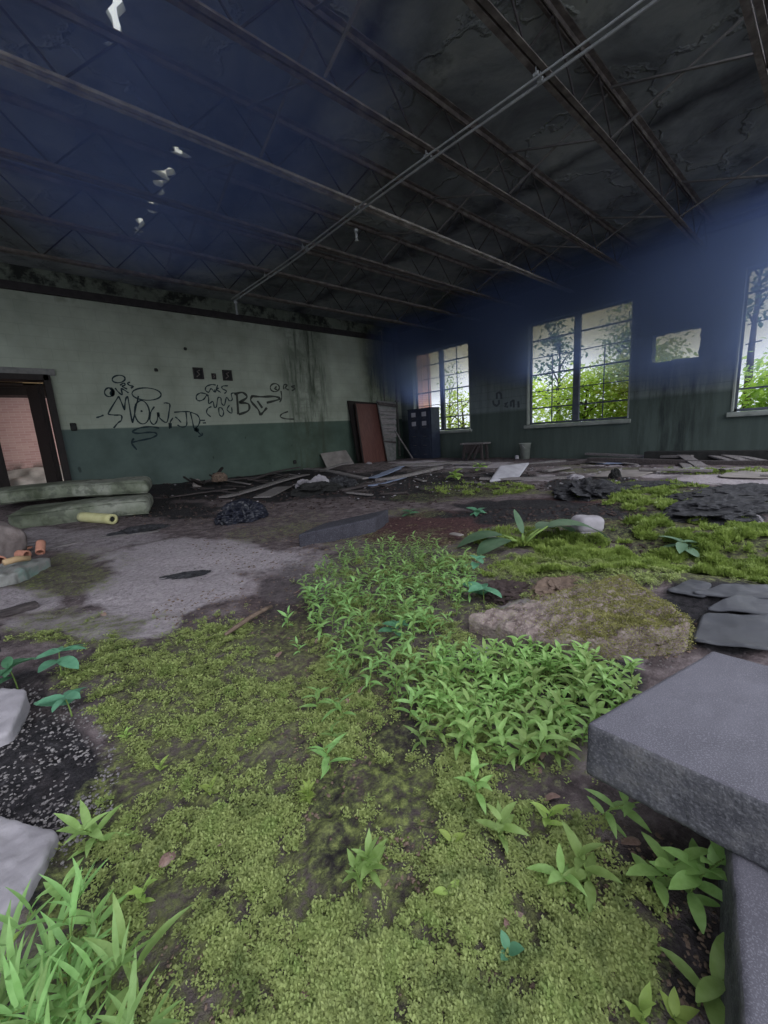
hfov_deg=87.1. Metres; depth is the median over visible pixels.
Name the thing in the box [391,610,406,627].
leafy weed
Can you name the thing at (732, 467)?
wood splinter
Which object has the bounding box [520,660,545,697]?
leafy weed
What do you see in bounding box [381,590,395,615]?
leafy weed
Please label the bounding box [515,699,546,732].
leafy weed
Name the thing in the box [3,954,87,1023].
weed
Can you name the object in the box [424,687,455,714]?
leafy weed
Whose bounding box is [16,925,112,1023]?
weed
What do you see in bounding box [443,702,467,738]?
leafy weed
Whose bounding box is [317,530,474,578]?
weeds
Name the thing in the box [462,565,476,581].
leafy weed
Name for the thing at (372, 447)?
door
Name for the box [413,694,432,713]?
leafy weed
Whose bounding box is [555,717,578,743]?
leafy weed
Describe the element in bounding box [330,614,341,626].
leafy weed
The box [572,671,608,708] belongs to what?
leafy weed
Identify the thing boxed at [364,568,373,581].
leafy weed
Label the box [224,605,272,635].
stick
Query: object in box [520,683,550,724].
leafy weed
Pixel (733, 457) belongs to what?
plank
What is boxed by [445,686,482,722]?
leafy weed
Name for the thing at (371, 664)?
leafy weed
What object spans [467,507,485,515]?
weed
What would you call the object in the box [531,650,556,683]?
leafy weed
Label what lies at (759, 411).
window
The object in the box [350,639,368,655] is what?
leafy weed
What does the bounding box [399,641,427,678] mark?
leafy weed
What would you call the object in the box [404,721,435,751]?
leafy weed
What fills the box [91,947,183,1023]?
weed
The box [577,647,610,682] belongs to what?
leafy weed
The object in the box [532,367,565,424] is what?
leafy tree
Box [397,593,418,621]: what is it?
leafy weed
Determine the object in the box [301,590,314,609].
leafy weed
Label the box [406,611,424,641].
leafy weed
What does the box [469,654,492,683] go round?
leafy weed
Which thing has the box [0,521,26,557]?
boulder
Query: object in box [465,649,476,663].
leafy weed
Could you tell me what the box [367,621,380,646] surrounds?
leafy weed
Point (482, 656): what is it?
leafy weed
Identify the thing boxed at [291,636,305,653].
leafy weed
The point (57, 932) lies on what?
weed
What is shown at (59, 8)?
joist
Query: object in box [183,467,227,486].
chair
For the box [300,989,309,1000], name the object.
fallen leaf
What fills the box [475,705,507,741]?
leafy weed
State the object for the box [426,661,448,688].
leafy weed
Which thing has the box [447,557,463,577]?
leafy weed
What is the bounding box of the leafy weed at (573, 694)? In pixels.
[563,686,587,711]
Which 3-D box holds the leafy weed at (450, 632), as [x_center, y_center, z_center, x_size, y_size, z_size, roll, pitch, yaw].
[0.245,0.502,1.553,0.080,0.114,0.104,0,11,18]
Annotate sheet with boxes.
[347,401,376,461]
[593,470,654,476]
[596,462,635,463]
[667,579,711,597]
[692,613,767,650]
[693,584,767,598]
[707,595,767,614]
[718,469,767,478]
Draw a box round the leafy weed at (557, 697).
[535,687,574,724]
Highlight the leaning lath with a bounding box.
[392,426,412,458]
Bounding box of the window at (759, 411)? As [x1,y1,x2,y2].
[726,264,767,416]
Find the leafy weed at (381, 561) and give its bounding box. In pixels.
[371,556,386,577]
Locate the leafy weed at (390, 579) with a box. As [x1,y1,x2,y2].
[385,579,396,591]
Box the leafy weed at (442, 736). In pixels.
[427,709,454,744]
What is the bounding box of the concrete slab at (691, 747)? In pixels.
[586,652,767,870]
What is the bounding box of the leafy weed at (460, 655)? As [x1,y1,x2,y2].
[443,650,467,687]
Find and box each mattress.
[0,476,151,504]
[6,492,153,528]
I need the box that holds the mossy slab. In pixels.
[466,573,696,662]
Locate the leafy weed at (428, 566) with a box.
[425,566,436,579]
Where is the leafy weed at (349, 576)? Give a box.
[342,576,356,595]
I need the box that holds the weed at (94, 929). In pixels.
[52,887,110,1020]
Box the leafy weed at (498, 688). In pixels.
[492,679,504,698]
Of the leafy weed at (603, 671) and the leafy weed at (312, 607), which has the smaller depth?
the leafy weed at (603, 671)
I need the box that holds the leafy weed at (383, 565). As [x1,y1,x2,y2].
[371,564,388,584]
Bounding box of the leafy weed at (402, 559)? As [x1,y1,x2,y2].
[396,559,412,577]
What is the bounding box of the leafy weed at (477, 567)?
[471,567,481,580]
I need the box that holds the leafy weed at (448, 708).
[440,708,453,728]
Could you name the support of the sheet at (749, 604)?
on the floor
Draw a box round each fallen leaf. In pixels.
[159,851,175,867]
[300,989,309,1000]
[504,911,523,928]
[529,763,541,772]
[540,752,545,759]
[544,792,559,800]
[621,836,640,844]
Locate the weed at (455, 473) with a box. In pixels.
[445,468,462,479]
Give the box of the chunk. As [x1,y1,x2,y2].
[0,558,50,586]
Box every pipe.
[14,550,31,555]
[35,540,45,554]
[231,0,644,299]
[234,0,659,314]
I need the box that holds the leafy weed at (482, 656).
[474,653,499,676]
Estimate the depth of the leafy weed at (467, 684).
1.26 m
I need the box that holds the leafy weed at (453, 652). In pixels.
[448,644,470,675]
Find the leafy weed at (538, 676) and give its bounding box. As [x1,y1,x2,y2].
[529,670,547,690]
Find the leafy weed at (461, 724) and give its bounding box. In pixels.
[446,716,476,759]
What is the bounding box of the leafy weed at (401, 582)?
[396,571,411,595]
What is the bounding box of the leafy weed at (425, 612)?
[418,610,446,641]
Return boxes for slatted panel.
[377,401,396,460]
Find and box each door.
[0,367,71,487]
[354,403,386,462]
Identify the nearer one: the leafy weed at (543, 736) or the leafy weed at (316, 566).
the leafy weed at (543, 736)
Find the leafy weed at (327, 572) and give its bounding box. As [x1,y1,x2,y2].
[318,572,336,590]
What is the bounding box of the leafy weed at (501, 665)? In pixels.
[491,660,510,680]
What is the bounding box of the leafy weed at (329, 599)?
[321,599,330,615]
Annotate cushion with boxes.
[211,472,227,481]
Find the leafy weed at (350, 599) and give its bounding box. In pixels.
[337,592,360,625]
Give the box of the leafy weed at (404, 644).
[398,641,408,658]
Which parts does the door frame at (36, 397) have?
lintel trim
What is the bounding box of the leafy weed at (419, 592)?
[414,572,427,598]
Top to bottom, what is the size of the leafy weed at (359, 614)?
0.099 m
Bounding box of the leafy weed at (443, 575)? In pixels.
[439,572,453,594]
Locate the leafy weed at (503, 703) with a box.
[481,698,520,735]
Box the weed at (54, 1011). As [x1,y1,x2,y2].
[0,953,89,1023]
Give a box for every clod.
[479,578,529,604]
[529,575,584,599]
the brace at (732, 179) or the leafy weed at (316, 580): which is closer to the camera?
the leafy weed at (316, 580)
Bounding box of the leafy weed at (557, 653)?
[542,651,569,683]
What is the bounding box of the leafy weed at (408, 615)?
[387,613,411,641]
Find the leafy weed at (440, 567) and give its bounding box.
[431,555,446,578]
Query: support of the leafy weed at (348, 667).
on the moss at (351, 984)
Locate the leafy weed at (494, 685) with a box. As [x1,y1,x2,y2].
[478,673,504,699]
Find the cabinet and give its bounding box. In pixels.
[407,407,440,458]
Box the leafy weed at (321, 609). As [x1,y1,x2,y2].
[309,603,328,630]
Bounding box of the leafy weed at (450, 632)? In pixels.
[441,628,456,655]
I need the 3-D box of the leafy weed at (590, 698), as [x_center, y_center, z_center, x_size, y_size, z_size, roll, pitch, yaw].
[0.588,0.555,1.113,0.104,0.126,0.118,-6,11,-14]
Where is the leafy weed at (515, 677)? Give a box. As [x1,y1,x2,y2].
[508,675,518,686]
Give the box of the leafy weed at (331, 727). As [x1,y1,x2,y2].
[320,721,344,736]
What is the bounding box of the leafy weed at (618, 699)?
[597,688,631,709]
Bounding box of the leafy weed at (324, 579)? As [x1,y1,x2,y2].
[318,577,330,602]
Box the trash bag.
[214,498,268,525]
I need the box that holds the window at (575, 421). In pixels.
[524,297,634,428]
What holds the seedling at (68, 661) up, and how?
on the floor
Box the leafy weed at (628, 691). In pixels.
[610,673,641,703]
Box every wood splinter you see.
[212,491,238,492]
[227,480,250,484]
[344,489,366,492]
[346,492,372,495]
[380,492,407,493]
[457,475,482,476]
[581,466,604,467]
[720,467,744,469]
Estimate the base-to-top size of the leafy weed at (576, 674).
0.097 m
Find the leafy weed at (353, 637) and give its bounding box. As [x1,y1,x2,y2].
[345,629,365,660]
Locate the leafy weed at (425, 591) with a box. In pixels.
[418,587,431,605]
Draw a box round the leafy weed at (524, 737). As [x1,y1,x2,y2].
[505,726,539,769]
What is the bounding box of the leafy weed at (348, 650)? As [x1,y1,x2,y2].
[339,644,355,662]
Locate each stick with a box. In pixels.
[2,555,30,565]
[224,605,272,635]
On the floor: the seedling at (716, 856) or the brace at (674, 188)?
the seedling at (716, 856)
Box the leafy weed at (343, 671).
[338,656,351,675]
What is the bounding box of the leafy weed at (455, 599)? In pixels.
[450,596,464,615]
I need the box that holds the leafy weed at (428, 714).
[417,710,437,731]
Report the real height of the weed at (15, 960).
0.186 m
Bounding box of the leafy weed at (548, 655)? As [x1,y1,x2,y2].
[540,654,563,685]
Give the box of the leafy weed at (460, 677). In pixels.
[450,664,466,691]
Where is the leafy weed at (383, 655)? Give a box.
[372,650,390,676]
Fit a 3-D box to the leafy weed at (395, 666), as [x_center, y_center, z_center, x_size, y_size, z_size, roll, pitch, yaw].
[0.051,0.546,1.292,0.135,0.149,0.096,-1,11,13]
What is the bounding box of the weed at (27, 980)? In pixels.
[0,957,49,1022]
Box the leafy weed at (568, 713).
[549,698,582,730]
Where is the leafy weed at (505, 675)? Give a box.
[495,673,523,708]
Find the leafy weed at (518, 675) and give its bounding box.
[508,670,530,696]
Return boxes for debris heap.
[290,481,343,496]
[328,475,357,487]
[551,478,620,501]
[608,468,621,478]
[617,480,696,490]
[661,495,767,525]
[663,492,699,501]
[692,482,767,500]
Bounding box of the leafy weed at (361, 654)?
[350,633,376,669]
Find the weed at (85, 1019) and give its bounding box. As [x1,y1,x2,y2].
[59,964,135,1023]
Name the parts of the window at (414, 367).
sill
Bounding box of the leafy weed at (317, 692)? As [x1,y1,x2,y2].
[300,687,331,709]
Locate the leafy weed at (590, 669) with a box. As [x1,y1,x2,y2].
[573,664,604,703]
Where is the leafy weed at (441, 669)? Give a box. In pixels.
[427,665,450,692]
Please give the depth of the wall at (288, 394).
9.12 m
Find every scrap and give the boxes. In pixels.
[106,524,168,535]
[159,570,211,579]
[295,479,309,487]
[309,474,328,482]
[567,474,584,479]
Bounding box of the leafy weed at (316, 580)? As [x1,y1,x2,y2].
[315,580,323,597]
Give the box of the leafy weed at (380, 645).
[371,631,387,653]
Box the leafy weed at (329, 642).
[324,635,337,655]
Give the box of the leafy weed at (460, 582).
[451,577,467,601]
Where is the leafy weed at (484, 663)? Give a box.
[476,658,496,684]
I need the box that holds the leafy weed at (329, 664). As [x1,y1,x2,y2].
[326,661,351,689]
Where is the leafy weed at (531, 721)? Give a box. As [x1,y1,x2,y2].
[507,711,542,758]
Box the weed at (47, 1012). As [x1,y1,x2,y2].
[44,995,107,1023]
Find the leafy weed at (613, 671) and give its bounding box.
[589,668,618,697]
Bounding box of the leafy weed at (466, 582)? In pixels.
[458,575,474,602]
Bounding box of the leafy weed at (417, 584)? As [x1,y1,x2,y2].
[405,583,421,608]
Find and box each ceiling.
[0,0,767,328]
[23,382,42,384]
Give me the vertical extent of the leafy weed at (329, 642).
0.080 m
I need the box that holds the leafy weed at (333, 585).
[325,579,338,597]
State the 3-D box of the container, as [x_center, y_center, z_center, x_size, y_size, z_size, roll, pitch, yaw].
[1.571,0.091,3.119,0.219,0.139,0.162,-5,11,-7]
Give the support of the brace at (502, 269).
attached to the joist at (7, 96)
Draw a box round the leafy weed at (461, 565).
[456,560,467,576]
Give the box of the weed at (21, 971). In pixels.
[7,936,71,1023]
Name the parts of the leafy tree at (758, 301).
crown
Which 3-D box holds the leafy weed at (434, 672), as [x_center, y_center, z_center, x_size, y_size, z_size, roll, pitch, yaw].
[0.158,0.559,1.273,0.086,0.118,0.083,-10,13,-30]
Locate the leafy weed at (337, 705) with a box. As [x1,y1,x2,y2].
[321,693,355,721]
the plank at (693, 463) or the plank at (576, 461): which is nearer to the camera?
the plank at (693, 463)
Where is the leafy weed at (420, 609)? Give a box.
[414,606,433,627]
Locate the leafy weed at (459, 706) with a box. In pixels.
[448,701,482,746]
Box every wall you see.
[0,262,403,484]
[0,398,60,470]
[397,203,767,458]
[417,353,431,407]
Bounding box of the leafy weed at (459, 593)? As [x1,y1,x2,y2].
[454,588,466,604]
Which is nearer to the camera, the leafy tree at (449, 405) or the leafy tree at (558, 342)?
the leafy tree at (558, 342)
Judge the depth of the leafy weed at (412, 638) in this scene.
1.49 m
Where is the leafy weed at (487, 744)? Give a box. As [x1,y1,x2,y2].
[482,728,497,750]
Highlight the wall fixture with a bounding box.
[70,423,76,430]
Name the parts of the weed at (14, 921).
stem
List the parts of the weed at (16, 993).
stem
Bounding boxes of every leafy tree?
[436,371,469,429]
[439,360,466,427]
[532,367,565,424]
[533,317,589,420]
[533,354,627,423]
[583,333,698,416]
[589,331,696,419]
[593,302,674,410]
[737,347,767,410]
[739,337,767,405]
[741,268,767,407]
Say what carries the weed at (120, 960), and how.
on the floor
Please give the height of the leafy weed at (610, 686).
0.102 m
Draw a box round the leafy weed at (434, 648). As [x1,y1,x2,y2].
[426,647,449,678]
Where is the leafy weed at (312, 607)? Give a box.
[306,600,321,617]
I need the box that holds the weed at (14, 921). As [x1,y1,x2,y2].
[0,879,54,979]
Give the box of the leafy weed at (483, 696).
[474,695,491,713]
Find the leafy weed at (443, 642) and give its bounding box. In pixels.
[437,636,457,663]
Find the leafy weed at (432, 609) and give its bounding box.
[419,607,441,630]
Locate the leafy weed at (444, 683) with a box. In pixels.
[439,680,455,703]
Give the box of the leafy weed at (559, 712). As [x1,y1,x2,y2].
[535,706,574,746]
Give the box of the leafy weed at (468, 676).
[461,674,473,686]
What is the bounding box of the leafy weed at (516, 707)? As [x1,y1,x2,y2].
[505,700,525,722]
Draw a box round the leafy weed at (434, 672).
[419,670,447,699]
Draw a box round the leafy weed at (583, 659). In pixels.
[572,653,597,683]
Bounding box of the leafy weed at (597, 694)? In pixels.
[581,693,602,724]
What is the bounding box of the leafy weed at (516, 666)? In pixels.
[510,660,531,684]
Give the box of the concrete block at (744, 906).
[717,848,767,1023]
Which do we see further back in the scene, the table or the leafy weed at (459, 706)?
the table
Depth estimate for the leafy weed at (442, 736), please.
1.12 m
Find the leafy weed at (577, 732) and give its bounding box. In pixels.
[570,709,596,745]
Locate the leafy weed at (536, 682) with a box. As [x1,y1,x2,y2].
[529,679,547,705]
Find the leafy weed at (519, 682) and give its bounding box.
[513,678,529,701]
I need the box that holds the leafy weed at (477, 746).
[461,721,485,752]
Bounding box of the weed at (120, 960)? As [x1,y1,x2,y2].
[63,908,156,1015]
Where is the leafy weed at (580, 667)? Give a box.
[564,666,584,685]
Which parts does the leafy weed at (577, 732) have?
stem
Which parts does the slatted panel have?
rail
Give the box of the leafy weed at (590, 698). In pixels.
[578,689,610,731]
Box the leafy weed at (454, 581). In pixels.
[444,578,456,600]
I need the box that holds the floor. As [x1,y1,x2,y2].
[0,457,767,1023]
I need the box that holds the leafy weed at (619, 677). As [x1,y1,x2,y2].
[608,673,628,690]
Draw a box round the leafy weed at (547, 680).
[540,678,562,703]
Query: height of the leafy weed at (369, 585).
0.114 m
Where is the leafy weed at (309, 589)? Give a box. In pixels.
[301,587,319,604]
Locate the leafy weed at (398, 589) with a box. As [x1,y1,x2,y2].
[387,575,401,600]
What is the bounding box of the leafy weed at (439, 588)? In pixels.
[432,587,442,603]
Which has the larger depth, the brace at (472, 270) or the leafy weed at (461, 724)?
the brace at (472, 270)
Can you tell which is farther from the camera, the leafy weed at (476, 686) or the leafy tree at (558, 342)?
the leafy tree at (558, 342)
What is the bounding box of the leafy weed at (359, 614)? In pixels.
[348,614,365,639]
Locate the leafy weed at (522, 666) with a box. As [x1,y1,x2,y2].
[507,656,532,693]
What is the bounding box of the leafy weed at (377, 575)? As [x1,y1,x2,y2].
[369,570,386,594]
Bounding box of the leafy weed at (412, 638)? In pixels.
[399,636,416,663]
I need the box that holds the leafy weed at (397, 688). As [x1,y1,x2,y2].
[385,664,409,706]
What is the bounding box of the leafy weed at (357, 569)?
[347,568,368,591]
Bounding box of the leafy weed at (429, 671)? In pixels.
[418,661,433,677]
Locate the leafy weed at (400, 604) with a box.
[397,604,411,622]
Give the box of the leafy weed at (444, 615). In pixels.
[438,611,453,629]
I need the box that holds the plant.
[457,509,608,555]
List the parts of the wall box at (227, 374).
plate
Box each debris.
[65,460,767,558]
[171,465,706,501]
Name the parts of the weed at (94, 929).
stem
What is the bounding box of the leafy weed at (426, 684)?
[419,681,441,711]
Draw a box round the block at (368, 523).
[299,510,388,546]
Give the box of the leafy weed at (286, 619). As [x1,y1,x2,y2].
[277,605,293,627]
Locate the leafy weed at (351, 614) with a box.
[335,608,361,634]
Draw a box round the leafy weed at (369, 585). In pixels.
[363,582,379,602]
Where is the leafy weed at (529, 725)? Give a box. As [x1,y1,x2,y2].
[518,720,536,732]
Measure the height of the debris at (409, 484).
0.284 m
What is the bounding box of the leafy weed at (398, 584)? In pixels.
[388,583,406,608]
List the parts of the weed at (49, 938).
stem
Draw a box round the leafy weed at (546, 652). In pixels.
[536,652,563,680]
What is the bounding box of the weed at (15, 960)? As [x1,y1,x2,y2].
[0,918,62,1021]
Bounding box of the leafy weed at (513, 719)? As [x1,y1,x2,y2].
[502,709,520,731]
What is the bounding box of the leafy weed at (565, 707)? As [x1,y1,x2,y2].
[555,701,577,724]
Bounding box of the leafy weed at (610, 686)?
[597,678,627,708]
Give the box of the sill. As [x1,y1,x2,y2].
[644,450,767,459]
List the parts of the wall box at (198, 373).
plate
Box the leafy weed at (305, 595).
[297,574,312,601]
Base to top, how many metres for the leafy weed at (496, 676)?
0.073 m
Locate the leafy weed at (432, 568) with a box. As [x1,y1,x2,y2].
[425,568,438,583]
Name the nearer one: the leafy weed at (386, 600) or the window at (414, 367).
the leafy weed at (386, 600)
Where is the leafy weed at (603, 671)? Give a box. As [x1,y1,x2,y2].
[593,660,625,697]
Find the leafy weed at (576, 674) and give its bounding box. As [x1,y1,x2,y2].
[559,663,591,695]
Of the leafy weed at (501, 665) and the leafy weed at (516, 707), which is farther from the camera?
the leafy weed at (501, 665)
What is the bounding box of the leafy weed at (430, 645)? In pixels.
[418,642,447,668]
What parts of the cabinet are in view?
drawer, drawer, drawer, drawer, drawer, drawer, drawer, drawer, drawer, drawer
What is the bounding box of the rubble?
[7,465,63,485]
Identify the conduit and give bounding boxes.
[381,342,384,400]
[393,344,400,455]
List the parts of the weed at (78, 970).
stem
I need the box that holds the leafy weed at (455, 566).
[450,564,466,594]
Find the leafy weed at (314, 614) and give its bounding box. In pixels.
[312,608,329,630]
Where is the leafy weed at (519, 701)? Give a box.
[511,697,524,711]
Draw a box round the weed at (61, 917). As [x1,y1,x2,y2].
[6,856,106,964]
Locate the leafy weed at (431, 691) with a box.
[426,689,447,721]
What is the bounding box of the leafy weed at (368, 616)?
[359,605,378,638]
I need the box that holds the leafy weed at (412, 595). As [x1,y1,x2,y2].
[408,595,426,622]
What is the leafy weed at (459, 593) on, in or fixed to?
on the floor
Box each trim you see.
[0,279,399,342]
[0,382,45,397]
[397,205,767,333]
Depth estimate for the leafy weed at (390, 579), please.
2.17 m
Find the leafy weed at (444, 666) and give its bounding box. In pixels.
[438,664,462,693]
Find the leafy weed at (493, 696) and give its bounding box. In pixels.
[488,692,508,711]
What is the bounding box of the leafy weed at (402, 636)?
[393,631,412,649]
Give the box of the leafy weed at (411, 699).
[393,684,427,720]
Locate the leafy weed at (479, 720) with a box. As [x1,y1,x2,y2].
[472,709,486,734]
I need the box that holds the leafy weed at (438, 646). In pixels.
[431,645,456,682]
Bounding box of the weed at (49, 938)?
[26,918,104,1023]
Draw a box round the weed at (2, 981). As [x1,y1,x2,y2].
[0,934,59,1020]
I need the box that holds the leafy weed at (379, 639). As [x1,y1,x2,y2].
[366,637,388,665]
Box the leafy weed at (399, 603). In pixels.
[391,603,408,619]
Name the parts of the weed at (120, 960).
stem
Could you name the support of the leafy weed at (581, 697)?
on the floor
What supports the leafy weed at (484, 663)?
on the floor
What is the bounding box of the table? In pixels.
[460,442,490,459]
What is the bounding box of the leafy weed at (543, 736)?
[520,720,569,768]
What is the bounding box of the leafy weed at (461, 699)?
[455,687,483,723]
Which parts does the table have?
leg, leg, leg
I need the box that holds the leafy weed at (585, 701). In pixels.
[580,701,596,721]
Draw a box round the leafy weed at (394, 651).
[380,650,402,685]
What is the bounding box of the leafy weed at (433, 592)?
[427,577,439,596]
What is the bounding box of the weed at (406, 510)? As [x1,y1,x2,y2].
[400,509,418,516]
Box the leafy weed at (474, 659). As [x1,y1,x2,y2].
[464,652,480,679]
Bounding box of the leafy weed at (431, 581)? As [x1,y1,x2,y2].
[417,579,439,600]
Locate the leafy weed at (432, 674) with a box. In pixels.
[416,673,433,692]
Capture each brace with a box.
[164,219,181,276]
[205,113,253,211]
[248,19,317,157]
[305,262,335,302]
[312,0,362,77]
[334,236,377,284]
[377,201,433,262]
[396,288,429,319]
[429,270,472,306]
[433,157,505,231]
[474,248,527,290]
[506,93,607,193]
[528,220,592,271]
[595,185,677,247]
[611,0,764,138]
[681,155,767,216]
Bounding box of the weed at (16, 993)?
[0,944,63,1021]
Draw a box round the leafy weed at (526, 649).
[517,647,540,681]
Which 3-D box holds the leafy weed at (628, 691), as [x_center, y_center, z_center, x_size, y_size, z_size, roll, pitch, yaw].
[0.715,0.538,1.190,0.097,0.108,0.107,-3,11,6]
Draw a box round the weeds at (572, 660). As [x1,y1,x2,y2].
[438,635,642,680]
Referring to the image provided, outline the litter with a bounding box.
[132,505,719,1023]
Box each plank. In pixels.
[0,601,38,616]
[31,540,83,551]
[99,530,160,537]
[170,488,235,497]
[189,477,262,483]
[219,474,309,497]
[247,467,300,480]
[253,486,291,497]
[303,468,368,478]
[320,461,352,471]
[338,480,386,490]
[368,468,401,477]
[368,477,406,485]
[375,466,442,480]
[390,461,490,466]
[403,464,451,472]
[419,485,470,489]
[449,532,463,535]
[460,471,489,475]
[479,476,566,479]
[509,460,565,464]
[527,460,585,466]
[542,467,570,471]
[585,453,693,457]
[586,457,767,465]
[639,468,712,471]
[678,455,707,466]
[679,463,692,467]
[708,455,732,459]
[721,455,747,459]
[734,455,764,459]
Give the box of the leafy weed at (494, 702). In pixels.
[480,700,497,728]
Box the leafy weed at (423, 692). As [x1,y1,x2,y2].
[413,684,427,705]
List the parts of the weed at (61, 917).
stem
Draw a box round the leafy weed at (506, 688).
[492,682,516,707]
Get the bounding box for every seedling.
[0,656,35,688]
[34,644,85,672]
[34,687,86,716]
[37,857,83,915]
[54,800,129,859]
[64,888,126,934]
[82,892,192,1023]
[117,726,132,738]
[125,874,156,902]
[154,755,168,771]
[200,775,219,795]
[297,778,314,803]
[342,846,374,891]
[349,829,387,888]
[378,620,408,639]
[433,879,458,895]
[438,829,464,856]
[454,747,492,814]
[458,581,501,602]
[464,555,484,568]
[476,800,529,854]
[500,930,523,960]
[526,843,586,895]
[530,800,569,826]
[557,820,622,915]
[584,788,651,838]
[623,982,655,1023]
[626,832,710,907]
[649,838,726,933]
[659,986,699,1023]
[660,932,724,1023]
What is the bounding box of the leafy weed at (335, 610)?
[325,602,342,632]
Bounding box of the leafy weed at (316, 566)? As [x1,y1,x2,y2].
[314,563,325,583]
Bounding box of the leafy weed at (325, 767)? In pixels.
[308,733,352,777]
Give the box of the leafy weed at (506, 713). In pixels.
[498,711,518,734]
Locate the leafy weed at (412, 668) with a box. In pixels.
[397,663,419,698]
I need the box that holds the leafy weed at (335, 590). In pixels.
[330,588,353,615]
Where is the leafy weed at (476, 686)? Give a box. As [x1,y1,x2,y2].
[472,677,485,695]
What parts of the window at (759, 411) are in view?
sill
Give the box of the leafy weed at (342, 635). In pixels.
[336,627,350,641]
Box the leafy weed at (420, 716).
[413,707,433,726]
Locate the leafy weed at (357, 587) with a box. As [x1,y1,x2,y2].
[350,575,366,600]
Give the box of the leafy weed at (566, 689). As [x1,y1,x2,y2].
[545,685,582,725]
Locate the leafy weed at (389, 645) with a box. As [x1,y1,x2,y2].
[380,643,400,670]
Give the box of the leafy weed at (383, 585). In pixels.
[376,579,389,604]
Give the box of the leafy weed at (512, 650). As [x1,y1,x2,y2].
[507,647,526,678]
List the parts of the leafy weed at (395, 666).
stem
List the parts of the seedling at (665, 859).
stem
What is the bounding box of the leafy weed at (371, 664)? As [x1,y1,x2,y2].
[359,656,385,692]
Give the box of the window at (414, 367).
[411,340,471,433]
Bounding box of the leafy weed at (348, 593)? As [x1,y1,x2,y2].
[334,593,350,619]
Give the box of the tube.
[77,512,117,523]
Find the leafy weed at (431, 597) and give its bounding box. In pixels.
[417,589,440,614]
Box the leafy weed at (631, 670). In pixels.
[618,656,642,688]
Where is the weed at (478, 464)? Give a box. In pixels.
[473,463,486,470]
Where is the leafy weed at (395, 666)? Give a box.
[381,659,418,703]
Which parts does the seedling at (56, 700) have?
stem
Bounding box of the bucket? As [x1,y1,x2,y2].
[519,443,530,458]
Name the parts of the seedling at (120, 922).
stem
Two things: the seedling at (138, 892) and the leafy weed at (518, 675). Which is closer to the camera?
the seedling at (138, 892)
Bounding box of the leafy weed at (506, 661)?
[496,651,526,684]
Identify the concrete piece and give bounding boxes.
[0,688,29,746]
[0,816,58,930]
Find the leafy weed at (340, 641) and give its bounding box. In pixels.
[327,640,344,657]
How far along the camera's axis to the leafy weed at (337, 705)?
1.23 m
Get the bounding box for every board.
[320,450,353,466]
[490,463,528,481]
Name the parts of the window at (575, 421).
sill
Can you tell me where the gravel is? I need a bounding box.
[0,528,673,867]
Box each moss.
[4,551,745,1023]
[425,465,767,583]
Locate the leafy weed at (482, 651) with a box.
[471,638,500,672]
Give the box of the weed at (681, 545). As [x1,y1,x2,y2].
[660,536,699,557]
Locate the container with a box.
[571,514,603,533]
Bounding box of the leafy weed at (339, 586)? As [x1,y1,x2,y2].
[335,583,360,607]
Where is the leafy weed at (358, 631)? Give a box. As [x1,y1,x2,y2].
[345,622,370,650]
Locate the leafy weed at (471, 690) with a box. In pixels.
[464,688,491,720]
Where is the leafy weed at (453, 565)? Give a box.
[441,564,458,582]
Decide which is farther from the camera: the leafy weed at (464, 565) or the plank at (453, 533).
the plank at (453, 533)
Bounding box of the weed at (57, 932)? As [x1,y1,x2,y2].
[25,868,111,1000]
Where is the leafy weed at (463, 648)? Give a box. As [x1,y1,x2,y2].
[452,646,472,673]
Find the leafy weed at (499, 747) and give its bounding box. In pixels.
[487,745,508,764]
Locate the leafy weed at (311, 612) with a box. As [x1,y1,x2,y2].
[306,610,330,639]
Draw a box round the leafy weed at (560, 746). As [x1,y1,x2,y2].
[542,733,570,767]
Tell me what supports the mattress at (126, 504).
on the floor
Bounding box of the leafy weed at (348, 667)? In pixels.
[335,664,359,690]
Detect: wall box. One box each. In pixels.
[192,367,203,378]
[222,370,232,380]
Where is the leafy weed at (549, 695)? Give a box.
[536,688,560,714]
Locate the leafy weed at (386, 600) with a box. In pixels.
[376,594,395,621]
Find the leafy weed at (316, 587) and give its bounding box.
[306,583,329,608]
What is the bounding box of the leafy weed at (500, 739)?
[488,715,525,770]
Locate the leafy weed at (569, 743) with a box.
[558,726,581,760]
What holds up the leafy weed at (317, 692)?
on the moss at (351, 984)
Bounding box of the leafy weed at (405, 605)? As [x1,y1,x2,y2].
[400,596,418,630]
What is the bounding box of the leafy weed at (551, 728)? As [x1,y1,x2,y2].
[527,708,561,753]
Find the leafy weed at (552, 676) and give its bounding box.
[544,674,563,694]
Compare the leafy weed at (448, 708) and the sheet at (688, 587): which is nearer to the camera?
the leafy weed at (448, 708)
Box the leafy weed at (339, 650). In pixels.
[326,647,346,672]
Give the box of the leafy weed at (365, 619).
[354,608,376,635]
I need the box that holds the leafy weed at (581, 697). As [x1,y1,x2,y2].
[572,678,595,705]
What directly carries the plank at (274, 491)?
on the floor
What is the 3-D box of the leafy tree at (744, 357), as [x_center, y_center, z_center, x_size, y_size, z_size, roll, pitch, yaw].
[13.096,-4.009,12.293,4.294,4.045,4.864,-1,11,13]
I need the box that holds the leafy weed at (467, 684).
[455,681,478,704]
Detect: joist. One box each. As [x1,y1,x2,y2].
[0,0,578,293]
[0,88,525,308]
[0,159,482,320]
[0,214,444,331]
[165,0,639,275]
[462,0,715,253]
[739,0,767,107]
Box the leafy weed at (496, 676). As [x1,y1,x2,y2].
[483,674,500,692]
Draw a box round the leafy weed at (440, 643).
[439,640,453,662]
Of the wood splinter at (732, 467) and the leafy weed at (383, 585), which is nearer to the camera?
the leafy weed at (383, 585)

